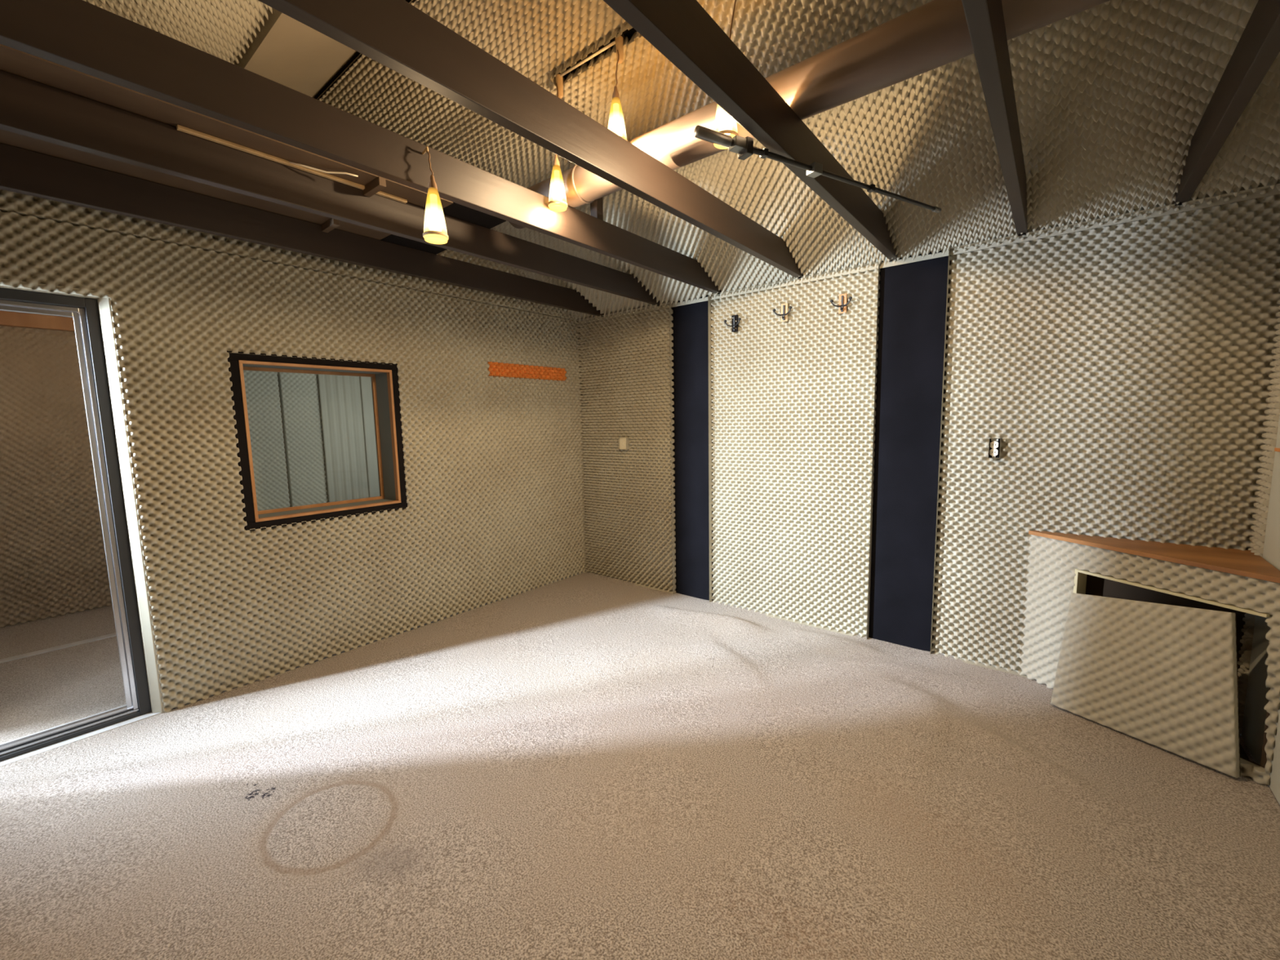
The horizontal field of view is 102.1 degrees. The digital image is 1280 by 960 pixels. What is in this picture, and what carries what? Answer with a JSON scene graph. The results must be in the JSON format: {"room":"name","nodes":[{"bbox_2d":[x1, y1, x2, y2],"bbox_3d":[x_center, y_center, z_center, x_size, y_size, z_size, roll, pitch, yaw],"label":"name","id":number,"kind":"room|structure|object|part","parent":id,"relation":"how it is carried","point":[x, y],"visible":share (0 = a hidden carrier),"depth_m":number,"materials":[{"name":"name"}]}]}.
{"room":"studio","nodes":[
{"label":"studio","id":0,"kind":"room"},
{"bbox_2d":[0,604,126,743],"bbox_3d":[-4.710,1.150,4.085,4.738,0.116,9.200,4,8,39],"label":"floor","id":1,"kind":"structure","parent":0,"point":[40,692],"depth_m":3.14,"materials":[{"name":"beige carpet"}]},
{"bbox_2d":[0,632,116,663],"bbox_3d":[-3.853,1.123,3.613,0.060,0.010,0.910,4,8,39],"label":"trim","id":2,"kind":"structure","parent":1,"relation":"on","point":[65,646],"depth_m":3.49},
{"bbox_2d":[0,312,328,627],"bbox_3d":[-3.627,-0.385,5.353,0.172,2.800,4.380,4,8,39],"label":"wall","id":3,"kind":"structure","parent":0,"point":[53,562],"depth_m":4.10,"materials":[{"name":"plastic"}]},
{"bbox_2d":[0,310,75,331],"bbox_3d":[-4.581,-1.200,3.906,0.060,0.100,0.910,4,8,39],"label":"trim","id":4,"kind":"structure","parent":3,"relation":"attached to","point":[7,318],"depth_m":3.90,"materials":[{"name":"orange wood"}]},
{"bbox_2d":[0,96,586,712],"bbox_3d":[-1.942,-0.593,3.377,0.301,3.593,4.320,4,8,39],"label":"wall","id":5,"kind":"structure","parent":0,"point":[492,513],"depth_m":3.12,"materials":[{"name":"beige plastic"}]},
{"bbox_2d":[0,704,160,766],"bbox_3d":[-2.916,1.309,2.334,0.262,0.124,1.110,4,8,39],"label":"door track","id":6,"kind":"object","parent":5,"relation":"attached to","point":[6,762],"depth_m":2.48,"materials":[{"name":"silver metal"}]},
{"bbox_2d":[0,278,164,761],"bbox_3d":[-2.824,0.202,2.237,0.129,2.103,0.933,4,8,39],"label":"door","id":7,"kind":"structure","parent":5,"relation":"in","point":[98,357],"depth_m":2.52,"materials":[{"name":"grey metal"}]},
{"bbox_3d":[-2.852,1.221,2.337,0.040,0.012,0.849,4,8,39],"label":"track rail","id":8,"kind":"part","parent":7,"relation":"part of","materials":[{"name":"silver metal"}]},
{"bbox_2d":[226,351,407,531],"bbox_3d":[-2.035,-0.258,3.294,0.287,0.996,0.933,4,8,39],"label":"window","id":9,"kind":"structure","parent":5,"relation":"in","point":[384,376],"depth_m":3.30,"materials":[{"name":"black wood"}]},
{"bbox_2d":[487,361,566,381],"bbox_3d":[-0.945,-0.919,4.400,0.061,0.109,0.815,4,8,39],"label":"strip","id":10,"kind":"object","parent":5,"relation":"attached to","point":[495,369],"visible":0.98,"depth_m":4.36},
{"bbox_2d":[0,572,1279,959],"bbox_3d":[-0.183,1.205,2.130,4.240,0.045,4.240,4,8,39],"label":"floor","id":11,"kind":"structure","parent":0,"point":[588,766],"depth_m":1.92,"materials":[{"name":"beige carpet"}]},
{"bbox_2d":[1050,592,1240,777],"bbox_3d":[2.268,0.823,2.313,0.187,0.662,0.625,-4,7,-28],"label":"access panel","id":12,"kind":"object","parent":11,"relation":"on","point":[1162,676],"visible":1,"depth_m":2.25,"materials":[{"name":"beige plastic"}]},
{"bbox_2d":[1019,530,1279,785],"bbox_3d":[2.287,0.730,2.408,0.825,0.824,0.555,4,8,39],"label":"base cabinet","id":13,"kind":"object","parent":11,"relation":"on","point":[1240,582],"visible":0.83,"depth_m":2.39,"materials":[{"name":"beige plastic"}]},
{"bbox_3d":[2.332,0.789,2.336,0.068,0.622,0.662,-3,7,-18],"label":"opening trim","id":14,"kind":"part","parent":13,"relation":"part of","materials":[{"name":"beige paint"}]},
{"bbox_2d":[0,0,1279,324],"bbox_3d":[-1.056,-1.828,2.812,7.190,1.244,5.000,4,8,39],"label":"ceiling","id":15,"kind":"structure","parent":0,"point":[1112,96],"depth_m":2.37,"materials":[{"name":"beige plastic"}]},
{"bbox_2d":[0,142,604,315],"bbox_3d":[-1.637,-1.326,2.972,0.045,0.160,4.200,4,8,39],"label":"ceiling beam","id":16,"kind":"structure","parent":15,"relation":"attached to","point":[24,171],"depth_m":2.54,"materials":[{"name":"brown paint"}]},
{"bbox_2d":[320,217,339,232],"bbox_3d":[-1.660,-1.366,2.772,0.160,0.036,0.030,4,8,39],"label":"block","id":17,"kind":"object","parent":16,"relation":"attached to","point":[331,224],"visible":0.8,"depth_m":2.75,"materials":[{"name":"brown wood"}]},
{"bbox_2d":[0,70,660,306],"bbox_3d":[-1.148,-1.291,2.580,0.045,0.160,4.200,4,8,39],"label":"ceiling beam","id":18,"kind":"structure","parent":15,"relation":"attached to","point":[28,108],"depth_m":2.04,"materials":[{"name":"brown paint"}]},
{"bbox_2d":[0,44,453,239],"bbox_3d":[-1.881,-1.335,2.282,1.118,0.018,1.650,4,8,39],"label":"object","id":19,"kind":"structure","parent":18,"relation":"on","point":[14,61],"depth_m":1.99,"materials":[{"name":"brown wood"}]},
{"bbox_2d":[289,161,358,177],"bbox_3d":[-1.331,-1.310,2.185,0.248,0.021,0.016,-4,7,-24],"label":"wire","id":20,"kind":"object","parent":19,"relation":"attached to","point":[298,164],"visible":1,"depth_m":2.18,"materials":[{"name":"beige"}]},
{"bbox_2d":[176,124,407,203],"bbox_3d":[-1.408,-1.318,2.199,0.020,0.013,0.850,4,8,39],"label":"ledge","id":21,"kind":"object","parent":18,"relation":"attached to","point":[179,127],"visible":0.98,"depth_m":2.10,"materials":[{"name":"brown wood"}]},
{"bbox_2d":[363,176,386,196],"bbox_3d":[-1.203,-1.327,2.342,0.160,0.036,0.030,4,8,39],"label":"block","id":22,"kind":"object","parent":18,"relation":"attached to","point":[377,184],"visible":0.97,"depth_m":2.32,"materials":[{"name":"brown wood"}]},
{"bbox_2d":[381,202,506,254],"bbox_3d":[-1.128,-1.437,2.961,0.835,0.040,0.358,4,8,39],"label":"board","id":23,"kind":"object","parent":18,"relation":"on","point":[455,210],"visible":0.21,"depth_m":2.81,"materials":[{"name":"black wood"}]},
{"bbox_2d":[317,373,369,502],"bbox_3d":[-3.235,-0.311,5.702,0.017,2.320,0.442,4,8,39],"label":"curtain","id":24,"kind":"object","parent":15,"relation":"hanging from","point":[340,396],"visible":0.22,"depth_m":5.67,"materials":[{"name":"white fabric"}]},
{"bbox_2d":[0,0,721,294],"bbox_3d":[-0.715,-1.260,2.232,0.045,0.160,4.200,4,8,39],"label":"ceiling beam","id":25,"kind":"structure","parent":15,"relation":"attached to","point":[82,36],"depth_m":1.65,"materials":[{"name":"brown paint"}]},
{"bbox_2d":[422,146,448,244],"bbox_3d":[-0.808,-1.118,2.023,0.095,0.349,0.095,4,8,39],"label":"pendant lamp","id":26,"kind":"object","parent":25,"relation":"hanging from","point":[435,232],"visible":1,"depth_m":2.00,"materials":[{"name":"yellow glass"}]},
{"bbox_3d":[-0.815,-1.228,2.007,0.015,0.092,0.019,4,8,39],"label":"lamp cord","id":27,"kind":"part","parent":26,"relation":"part of","materials":[{"name":"brown plastic"}]},
{"bbox_3d":[-0.807,-1.043,2.031,0.089,0.198,0.089,4,8,39],"label":"lamp shade","id":28,"kind":"part","parent":26,"relation":"part of","materials":[{"name":"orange glass"}]},
{"bbox_2d":[590,197,603,220],"bbox_3d":[-0.241,-1.653,2.827,0.050,0.469,0.050,4,8,39],"label":"vertical post","id":29,"kind":"object","parent":25,"relation":"on","point":[596,206],"visible":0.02,"depth_m":2.83,"materials":[{"name":"brown paint"}]},
{"bbox_2d":[360,376,379,497],"bbox_3d":[-2.843,-0.371,6.174,0.018,2.320,0.832,4,8,39],"label":"sheet","id":30,"kind":"object","parent":15,"relation":"hanging from","point":[366,382],"visible":0.03,"depth_m":5.88,"materials":[{"name":"white fabric"}]},
{"bbox_2d":[257,0,803,278],"bbox_3d":[-0.231,-1.225,1.845,0.045,0.160,4.200,4,8,39],"label":"ceiling beam","id":31,"kind":"structure","parent":15,"relation":"attached to","point":[396,34],"depth_m":1.61,"materials":[{"name":"brown paint"}]},
{"bbox_2d":[508,0,1110,228],"bbox_3d":[0.534,-1.417,1.925,3.160,0.178,0.178,4,8,39],"label":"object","id":32,"kind":"structure","parent":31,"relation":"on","point":[934,34],"depth_m":1.70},
{"bbox_2d":[554,72,564,98],"bbox_3d":[-0.395,-1.935,2.538,0.047,0.118,0.047,4,8,39],"label":"peg","id":33,"kind":"object","parent":15,"relation":"attached to","point":[559,80],"visible":0.84,"depth_m":2.52,"materials":[{"name":"brown wood"}]},
{"bbox_2d":[547,83,567,212],"bbox_3d":[-0.399,-1.625,2.487,0.104,0.616,0.120,4,8,39],"label":"pendant lamp","id":34,"kind":"object","parent":33,"relation":"hanging from","point":[557,202],"visible":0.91,"depth_m":2.47,"materials":[{"name":"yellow glass"}]},
{"bbox_3d":[-0.400,-1.416,2.498,0.089,0.198,0.089,4,8,39],"label":"lamp shade","id":35,"kind":"part","parent":34,"relation":"part of","materials":[{"name":"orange glass"}]},
{"bbox_2d":[613,32,624,63],"bbox_3d":[-0.091,-1.914,2.294,0.047,0.118,0.047,4,8,39],"label":"peg","id":36,"kind":"object","parent":15,"relation":"attached to","point":[620,40],"visible":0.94,"depth_m":2.28,"materials":[{"name":"brown wood"}]},
{"bbox_2d":[560,40,615,76],"bbox_3d":[-0.250,-1.959,2.412,0.370,0.015,0.012,4,8,39],"label":"rod","id":37,"kind":"object","parent":36,"relation":"attached to","point":[612,43],"visible":1,"depth_m":2.40,"materials":[{"name":"brown wood"}]},
{"bbox_2d":[607,49,627,141],"bbox_3d":[-0.099,-1.673,2.242,0.095,0.436,0.113,4,8,39],"label":"pendant lamp","id":38,"kind":"object","parent":36,"relation":"hanging from","point":[616,125],"visible":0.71,"depth_m":2.22,"materials":[{"name":"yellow glass"}]},
{"bbox_3d":[-0.102,-1.554,2.248,0.089,0.198,0.089,4,8,39],"label":"lamp shade","id":39,"kind":"part","parent":38,"relation":"part of","materials":[{"name":"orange glass"}]},
{"bbox_3d":[-0.099,-1.795,2.257,0.012,0.197,0.078,0,7,8],"label":"lamp cord","id":40,"kind":"part","parent":38,"relation":"part of","materials":[{"name":"brown plastic"}]},
{"bbox_2d":[713,0,738,149],"bbox_3d":[0.327,-1.565,1.878,0.095,0.666,0.162,4,8,39],"label":"pendant lamp","id":41,"kind":"object","parent":15,"relation":"hanging from","point":[724,123],"visible":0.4,"depth_m":1.85,"materials":[{"name":"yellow glass"}]},
{"bbox_3d":[0.310,-1.329,1.878,0.089,0.198,0.089,4,8,39],"label":"lamp shade","id":42,"kind":"part","parent":41,"relation":"part of","materials":[{"name":"white glass"}]},
{"bbox_3d":[0.339,-1.685,1.882,0.013,0.426,0.118,4,8,39],"label":"lamp cord","id":43,"kind":"part","parent":41,"relation":"part of","materials":[{"name":"brown plastic"}]},
{"bbox_2d":[603,0,897,261],"bbox_3d":[0.219,-1.193,1.484,0.045,0.160,4.200,4,8,39],"label":"ceiling beam","id":44,"kind":"structure","parent":15,"relation":"attached to","point":[682,31],"depth_m":1.57,"materials":[{"name":"brown paint"}]},
{"bbox_2d":[693,124,941,213],"bbox_3d":[0.761,-1.156,1.984,1.343,0.052,0.048,-5,7,-30],"label":"metal rod","id":45,"kind":"object","parent":44,"relation":"attached to","point":[744,148],"visible":1,"depth_m":1.80,"materials":[{"name":"grey paint"}]},
{"bbox_3d":[0.238,-1.116,1.681,0.132,0.034,0.034,-5,7,-30],"label":"rod","id":46,"kind":"part","parent":45,"relation":"part of","materials":[{"name":"grey paint"}]},
{"bbox_2d":[961,0,1027,235],"bbox_3d":[0.702,-1.159,1.097,0.045,0.160,4.200,4,8,39],"label":"ceiling beam","id":47,"kind":"structure","parent":15,"relation":"attached to","point":[984,19],"depth_m":1.55,"materials":[{"name":"brown paint"}]},
{"bbox_2d":[1173,0,1279,205],"bbox_3d":[1.154,-1.126,0.735,0.045,0.160,4.200,4,8,39],"label":"ceiling beam","id":48,"kind":"structure","parent":15,"relation":"attached to","point":[1258,46],"depth_m":1.59,"materials":[{"name":"brown paint"}]},
{"bbox_2d":[575,183,1279,677],"bbox_3d":[1.083,-0.274,3.657,4.740,2.785,0.160,4,8,39],"label":"wall","id":49,"kind":"structure","parent":0,"point":[1121,372],"depth_m":2.93,"materials":[{"name":"beige plastic"}]},
{"bbox_2d":[619,437,627,449],"bbox_3d":[-0.129,-0.325,4.583,0.086,0.110,0.066,4,8,39],"label":"light switch","id":50,"kind":"object","parent":49,"relation":"attached to","point":[622,440],"visible":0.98,"depth_m":4.56,"materials":[{"name":"beige plastic"}]},
{"bbox_2d":[672,294,713,600],"bbox_3d":[0.428,-0.226,4.159,0.362,2.400,0.042,4,8,39],"label":"wall panel","id":51,"kind":"object","parent":49,"relation":"attached to","point":[691,321],"visible":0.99,"depth_m":4.14,"materials":[{"name":"black fabric"}]},
{"bbox_2d":[724,314,741,332],"bbox_3d":[0.681,-1.143,3.769,0.137,0.120,0.055,4,8,39],"label":"coat hook","id":52,"kind":"object","parent":49,"relation":"attached to","point":[734,325],"visible":1,"depth_m":3.77,"materials":[{"name":"black plastic"}]},
{"bbox_3d":[0.695,-1.146,3.785,0.048,0.120,0.012,4,8,39],"label":"hook plate","id":53,"kind":"part","parent":52,"relation":"part of","materials":[{"name":"black plastic"}]},
{"bbox_2d":[773,302,791,322],"bbox_3d":[0.978,-1.145,3.528,0.137,0.120,0.055,4,8,39],"label":"coat hook","id":54,"kind":"object","parent":49,"relation":"attached to","point":[784,306],"visible":1,"depth_m":3.53,"materials":[{"name":"brown wood"}]},
{"bbox_3d":[0.991,-1.147,3.545,0.048,0.120,0.012,4,8,39],"label":"hook plate","id":55,"kind":"part","parent":54,"relation":"part of","materials":[{"name":"brown wood"}]},
{"bbox_2d":[830,293,852,314],"bbox_3d":[1.281,-1.123,3.285,0.137,0.120,0.055,4,8,39],"label":"coat hook","id":56,"kind":"object","parent":49,"relation":"attached to","point":[842,308],"visible":1,"depth_m":3.29,"materials":[{"name":"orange wood"}]},
{"bbox_3d":[1.295,-1.125,3.301,0.048,0.120,0.012,4,8,39],"label":"hook plate","id":57,"kind":"part","parent":56,"relation":"part of","materials":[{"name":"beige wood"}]},
{"bbox_2d":[868,250,951,652],"bbox_3d":[1.642,-0.141,3.186,0.377,2.405,0.042,4,8,39],"label":"wall panel","id":58,"kind":"object","parent":49,"relation":"attached to","point":[913,296],"visible":0.99,"depth_m":3.17,"materials":[{"name":"black fabric"}]},
{"bbox_2d":[988,438,1000,457],"bbox_3d":[1.986,-0.177,2.899,0.050,0.108,0.052,4,8,39],"label":"wall outlet","id":59,"kind":"object","parent":49,"relation":"attached to","point":[994,443],"visible":1,"depth_m":2.88,"materials":[{"name":"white plastic"}]},
{"bbox_2d":[1237,277,1279,805],"bbox_3d":[1.499,-0.434,0.543,0.220,3.785,4.420,4,8,39],"label":"wall","id":60,"kind":"structure","parent":0,"point":[1252,673],"depth_m":2.20,"materials":[{"name":"beige plastic"}]},
{"bbox_3d":[1.395,-0.389,0.535,0.034,3.500,4.067,4,8,39],"label":"smooth panel","id":61,"kind":"part","parent":60,"relation":"part of","materials":[{"name":"grey paint"}]},
{"bbox_2d":[1274,447,1279,452],"bbox_3d":[2.609,-0.120,2.103,0.003,0.014,0.160,4,8,39],"label":"tape strip","id":62,"kind":"object","parent":60,"relation":"attached to","point":[1275,448],"visible":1,"depth_m":2.14,"materials":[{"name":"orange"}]}
]}

